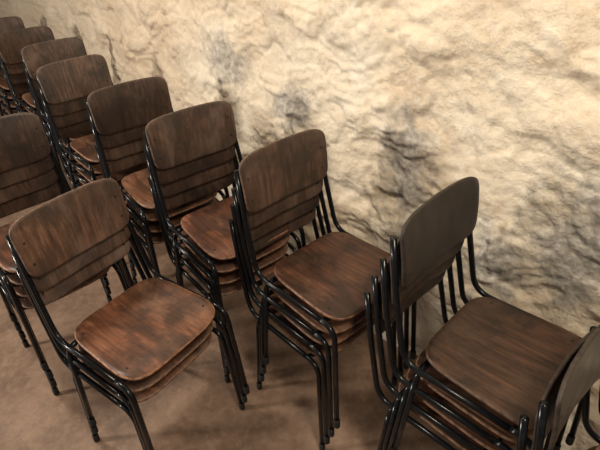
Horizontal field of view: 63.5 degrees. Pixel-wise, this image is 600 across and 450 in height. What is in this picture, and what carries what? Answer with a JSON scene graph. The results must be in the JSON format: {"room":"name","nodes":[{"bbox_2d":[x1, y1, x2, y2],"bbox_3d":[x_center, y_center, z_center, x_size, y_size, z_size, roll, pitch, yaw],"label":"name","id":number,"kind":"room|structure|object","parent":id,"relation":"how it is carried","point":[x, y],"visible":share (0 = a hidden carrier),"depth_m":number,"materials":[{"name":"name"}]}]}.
{"room":"chair storage room","nodes":[
{"label":"chair storage room","id":0,"kind":"room"},
{"bbox_2d":[0,94,543,449],"bbox_3d":[-3.789,0.734,2.418,6.600,0.100,12.200,-29,42,-33],"label":"floor","id":1,"kind":"structure","parent":0,"point":[197,410],"depth_m":2.07,"materials":[{"name":"brown concrete"}]},
{"bbox_2d":[0,68,27,114],"bbox_3d":[-2.206,-0.972,3.971,0.456,0.862,0.499,-29,42,-33],"label":"chair","id":2,"kind":"object","parent":1,"relation":"on","point":[1,71],"visible":0.04,"depth_m":3.86,"materials":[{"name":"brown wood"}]},
{"bbox_2d":[0,16,24,115],"bbox_3d":[-2.167,-1.131,3.801,0.456,0.862,0.499,-29,42,-33],"label":"chair","id":3,"kind":"object","parent":2,"relation":"on","point":[10,23],"visible":0.25,"depth_m":3.77,"materials":[{"name":"brown wood"}]},
{"bbox_2d":[0,66,26,113],"bbox_3d":[-2.191,-1.026,3.917,0.456,0.862,0.499,-29,42,-33],"label":"chair","id":4,"kind":"object","parent":2,"relation":"on","point":[12,104],"visible":0.06,"depth_m":3.75,"materials":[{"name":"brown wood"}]},
{"bbox_2d":[0,86,27,116],"bbox_3d":[-2.180,-1.077,3.858,0.456,0.862,0.499,-29,42,-33],"label":"chair","id":5,"kind":"object","parent":2,"relation":"on","point":[8,94],"visible":0.11,"depth_m":3.67,"materials":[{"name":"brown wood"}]},
{"bbox_2d":[12,82,60,195],"bbox_3d":[-1.784,-0.747,3.606,0.456,0.862,0.499,-29,42,-33],"label":"chair","id":6,"kind":"object","parent":1,"relation":"on","point":[24,87],"visible":0.06,"depth_m":3.52,"materials":[{"name":"brown wood"}]},
{"bbox_2d":[0,63,46,123],"bbox_3d":[-1.775,-0.797,3.546,0.456,0.862,0.499,-29,42,-33],"label":"chair","id":7,"kind":"object","parent":6,"relation":"on","point":[16,79],"visible":0.06,"depth_m":3.46,"materials":[{"name":"brown wood"}]},
{"bbox_2d":[0,61,44,118],"bbox_3d":[-1.760,-0.851,3.490,0.456,0.862,0.499,-29,42,-33],"label":"chair","id":8,"kind":"object","parent":7,"relation":"on","point":[12,69],"visible":0.17,"depth_m":3.40,"materials":[{"name":"brown wood"}]},
{"bbox_2d":[0,26,54,114],"bbox_3d":[-1.746,-0.905,3.434,0.456,0.862,0.499,-29,42,-33],"label":"chair","id":9,"kind":"object","parent":8,"relation":"on","point":[12,42],"visible":0.3,"depth_m":3.35,"materials":[{"name":"brown wood"}]},
{"bbox_2d":[29,89,76,179],"bbox_3d":[-1.411,-0.536,3.265,0.456,0.862,0.499,-29,42,-33],"label":"chair","id":10,"kind":"object","parent":1,"relation":"on","point":[29,89],"visible":0.03,"depth_m":3.16,"materials":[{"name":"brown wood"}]},
{"bbox_2d":[26,78,78,183],"bbox_3d":[-1.397,-0.590,3.209,0.456,0.862,0.499,-29,42,-33],"label":"chair","id":11,"kind":"object","parent":10,"relation":"on","point":[37,92],"visible":0.05,"depth_m":3.10,"materials":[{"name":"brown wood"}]},
{"bbox_2d":[20,37,86,185],"bbox_3d":[-1.372,-0.695,3.095,0.456,0.862,0.499,-29,42,-33],"label":"chair","id":12,"kind":"object","parent":11,"relation":"on","point":[34,56],"visible":0.3,"depth_m":3.02,"materials":[{"name":"brown wood"}]},
{"bbox_2d":[23,66,92,183],"bbox_3d":[-1.387,-0.641,3.151,0.456,0.862,0.499,-29,42,-33],"label":"chair","id":13,"kind":"object","parent":11,"relation":"on","point":[33,80],"visible":0.08,"depth_m":3.02,"materials":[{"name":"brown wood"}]},
{"bbox_2d":[0,181,126,395],"bbox_3d":[-1.086,0.202,2.144,0.456,0.862,0.499,-29,42,-34],"label":"chair","id":14,"kind":"object","parent":1,"relation":"on","point":[18,204],"visible":0.24,"depth_m":2.13,"materials":[{"name":"brown wood"}]},
{"bbox_2d":[0,168,128,387],"bbox_3d":[-1.071,0.148,2.089,0.456,0.862,0.499,-30,42,-34],"label":"chair","id":15,"kind":"object","parent":14,"relation":"on","point":[25,187],"visible":0.2,"depth_m":2.10,"materials":[{"name":"brown wood"}]},
{"bbox_2d":[0,153,129,378],"bbox_3d":[-1.058,0.096,2.032,0.456,0.862,0.499,-30,42,-34],"label":"chair","id":16,"kind":"object","parent":15,"relation":"on","point":[16,175],"visible":0.14,"depth_m":2.05,"materials":[{"name":"brown wood"}]},
{"bbox_2d":[0,112,133,370],"bbox_3d":[-1.046,0.043,1.974,0.456,0.862,0.499,-30,42,-34],"label":"chair","id":17,"kind":"object","parent":16,"relation":"on","point":[23,138],"visible":0.38,"depth_m":1.97,"materials":[{"name":"brown wood"}]},
{"bbox_2d":[44,113,123,264],"bbox_3d":[-1.107,-0.292,2.880,0.456,0.862,0.499,-30,42,-34],"label":"chair","id":18,"kind":"object","parent":1,"relation":"on","point":[85,126],"visible":0.09,"depth_m":2.82,"materials":[{"name":"brown wood"}]},
{"bbox_2d":[41,101,147,188],"bbox_3d":[-1.094,-0.345,2.823,0.456,0.862,0.499,-30,42,-34],"label":"chair","id":19,"kind":"object","parent":18,"relation":"on","point":[73,118],"visible":0.15,"depth_m":2.73,"materials":[{"name":"brown wood"}]},
{"bbox_2d":[38,89,102,180],"bbox_3d":[-1.078,-0.399,2.768,0.456,0.862,0.499,-30,43,-34],"label":"chair","id":20,"kind":"object","parent":19,"relation":"on","point":[68,107],"visible":0.19,"depth_m":2.68,"materials":[{"name":"brown wood"}]},
{"bbox_2d":[35,54,112,188],"bbox_3d":[-1.066,-0.451,2.710,0.456,0.862,0.499,-30,42,-34],"label":"chair","id":21,"kind":"object","parent":20,"relation":"on","point":[62,81],"visible":0.56,"depth_m":2.64,"materials":[{"name":"brown wood"}]},
{"bbox_2d":[15,239,244,449],"bbox_3d":[-0.576,0.440,1.754,0.499,0.862,0.456,20,40,30],"label":"chair","id":22,"kind":"object","parent":1,"relation":"on","point":[55,292],"visible":0.19,"depth_m":1.67,"materials":[{"name":"brown wood"}]},
{"bbox_2d":[11,225,247,449],"bbox_3d":[-0.560,0.387,1.701,0.499,0.862,0.456,20,40,30],"label":"chair","id":23,"kind":"object","parent":22,"relation":"on","point":[46,281],"visible":0.22,"depth_m":1.62,"materials":[{"name":"brown wood"}]},
{"bbox_2d":[5,178,249,449],"bbox_3d":[-0.545,0.335,1.647,0.499,0.862,0.456,20,40,30],"label":"chair","id":24,"kind":"object","parent":23,"relation":"on","point":[139,331],"visible":1,"depth_m":1.58,"materials":[{"name":"brown wood"}]},
{"bbox_2d":[94,143,181,284],"bbox_3d":[-0.673,-0.044,2.480,0.456,0.862,0.499,-26,40,-30],"label":"chair","id":25,"kind":"object","parent":1,"relation":"on","point":[117,165],"visible":0.08,"depth_m":2.41,"materials":[{"name":"brown wood"}]},
{"bbox_2d":[92,131,218,277],"bbox_3d":[-0.660,-0.097,2.423,0.456,0.862,0.499,-25,40,-30],"label":"chair","id":26,"kind":"object","parent":25,"relation":"on","point":[136,146],"visible":0.19,"depth_m":2.34,"materials":[{"name":"brown wood"}]},
{"bbox_2d":[88,116,225,277],"bbox_3d":[-0.650,-0.148,2.364,0.456,0.862,0.499,-26,40,-30],"label":"chair","id":27,"kind":"object","parent":26,"relation":"on","point":[132,134],"visible":0.16,"depth_m":2.27,"materials":[{"name":"brown wood"}]},
{"bbox_2d":[85,77,229,272],"bbox_3d":[-0.639,-0.201,2.306,0.456,0.862,0.499,-26,40,-30],"label":"chair","id":28,"kind":"object","parent":27,"relation":"on","point":[123,106],"visible":0.55,"depth_m":2.25,"materials":[{"name":"brown wood"}]},
{"bbox_2d":[148,172,288,382],"bbox_3d":[-0.316,0.152,2.161,0.456,0.862,0.499,-26,40,-30],"label":"chair","id":29,"kind":"object","parent":1,"relation":"on","point":[174,201],"visible":0.2,"depth_m":2.10,"materials":[{"name":"brown wood"}]},
{"bbox_2d":[147,159,296,374],"bbox_3d":[-0.304,0.100,2.103,0.456,0.862,0.499,-25,40,-30],"label":"chair","id":30,"kind":"object","parent":29,"relation":"on","point":[178,186],"visible":0.21,"depth_m":2.04,"materials":[{"name":"brown wood"}]},
{"bbox_2d":[144,145,301,366],"bbox_3d":[-0.295,0.049,2.043,0.456,0.862,0.499,-26,40,-30],"label":"chair","id":31,"kind":"object","parent":30,"relation":"on","point":[169,175],"visible":0.31,"depth_m":1.98,"materials":[{"name":"brown wood"}]},
{"bbox_2d":[142,101,305,337],"bbox_3d":[-0.282,-0.004,1.986,0.456,0.862,0.499,-25,40,-30],"label":"chair","id":32,"kind":"object","parent":31,"relation":"on","point":[172,139],"visible":0.62,"depth_m":1.93,"materials":[{"name":"brown wood"}]},
{"bbox_2d":[229,208,396,449],"bbox_3d":[0.068,0.322,1.880,0.456,0.862,0.499,-28,42,-33],"label":"chair","id":33,"kind":"object","parent":1,"relation":"on","point":[305,219],"visible":0.26,"depth_m":1.80,"materials":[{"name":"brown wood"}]},
{"bbox_2d":[230,194,402,444],"bbox_3d":[0.082,0.269,1.824,0.456,0.862,0.499,-28,42,-33],"label":"chair","id":34,"kind":"object","parent":33,"relation":"on","point":[257,232],"visible":0.2,"depth_m":1.74,"materials":[{"name":"brown wood"}]},
{"bbox_2d":[231,179,408,436],"bbox_3d":[0.093,0.218,1.766,0.456,0.862,0.499,-29,42,-33],"label":"chair","id":35,"kind":"object","parent":34,"relation":"on","point":[255,219],"visible":0.25,"depth_m":1.69,"materials":[{"name":"brown wood"}]},
{"bbox_2d":[233,129,416,428],"bbox_3d":[0.109,0.164,1.711,0.456,0.862,0.499,-29,42,-33],"label":"chair","id":36,"kind":"object","parent":35,"relation":"on","point":[333,272],"visible":0.96,"depth_m":1.66,"materials":[{"name":"brown wood"}]},
{"bbox_2d":[364,271,484,449],"bbox_3d":[0.506,0.525,1.546,0.456,0.862,0.499,-31,43,-35],"label":"chair","id":37,"kind":"object","parent":1,"relation":"on","point":[439,280],"visible":0.12,"depth_m":1.45,"materials":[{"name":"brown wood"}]},
{"bbox_2d":[371,255,551,449],"bbox_3d":[0.518,0.472,1.488,0.456,0.862,0.499,-30,43,-35],"label":"chair","id":38,"kind":"object","parent":37,"relation":"on","point":[447,265],"visible":0.18,"depth_m":1.39,"materials":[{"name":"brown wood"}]},
{"bbox_2d":[380,237,568,449],"bbox_3d":[0.531,0.418,1.431,0.499,0.862,0.456,27,44,37],"label":"chair","id":39,"kind":"object","parent":38,"relation":"on","point":[504,435],"visible":0.18,"depth_m":1.33,"materials":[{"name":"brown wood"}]},
{"bbox_2d":[390,177,582,449],"bbox_3d":[0.547,0.363,1.375,0.499,0.862,0.456,28,44,37],"label":"chair","id":40,"kind":"object","parent":39,"relation":"on","point":[504,355],"visible":0.91,"depth_m":1.33,"materials":[{"name":"brown wood"}]},
{"bbox_2d":[516,326,599,449],"bbox_3d":[0.791,0.748,1.195,0.456,0.862,0.499,-29,42,-33],"label":"chair","id":41,"kind":"object","parent":1,"relation":"on","point":[550,393],"visible":0.31,"depth_m":1.08,"materials":[{"name":"brown wood"}]},
{"bbox_2d":[533,324,599,449],"bbox_3d":[0.803,0.695,1.137,0.456,0.862,0.499,-29,42,-33],"label":"chair","id":42,"kind":"object","parent":41,"relation":"on","point":[583,371],"visible":1,"depth_m":1.02,"materials":[{"name":"brown wood"}]},
{"bbox_2d":[0,0,599,449],"bbox_3d":[-1.626,-1.910,3.209,0.106,3.350,12.324,-29,42,-33],"label":"wall","id":43,"kind":"structure","parent":0,"point":[410,100],"depth_m":1.66,"materials":[{"name":"stone"}]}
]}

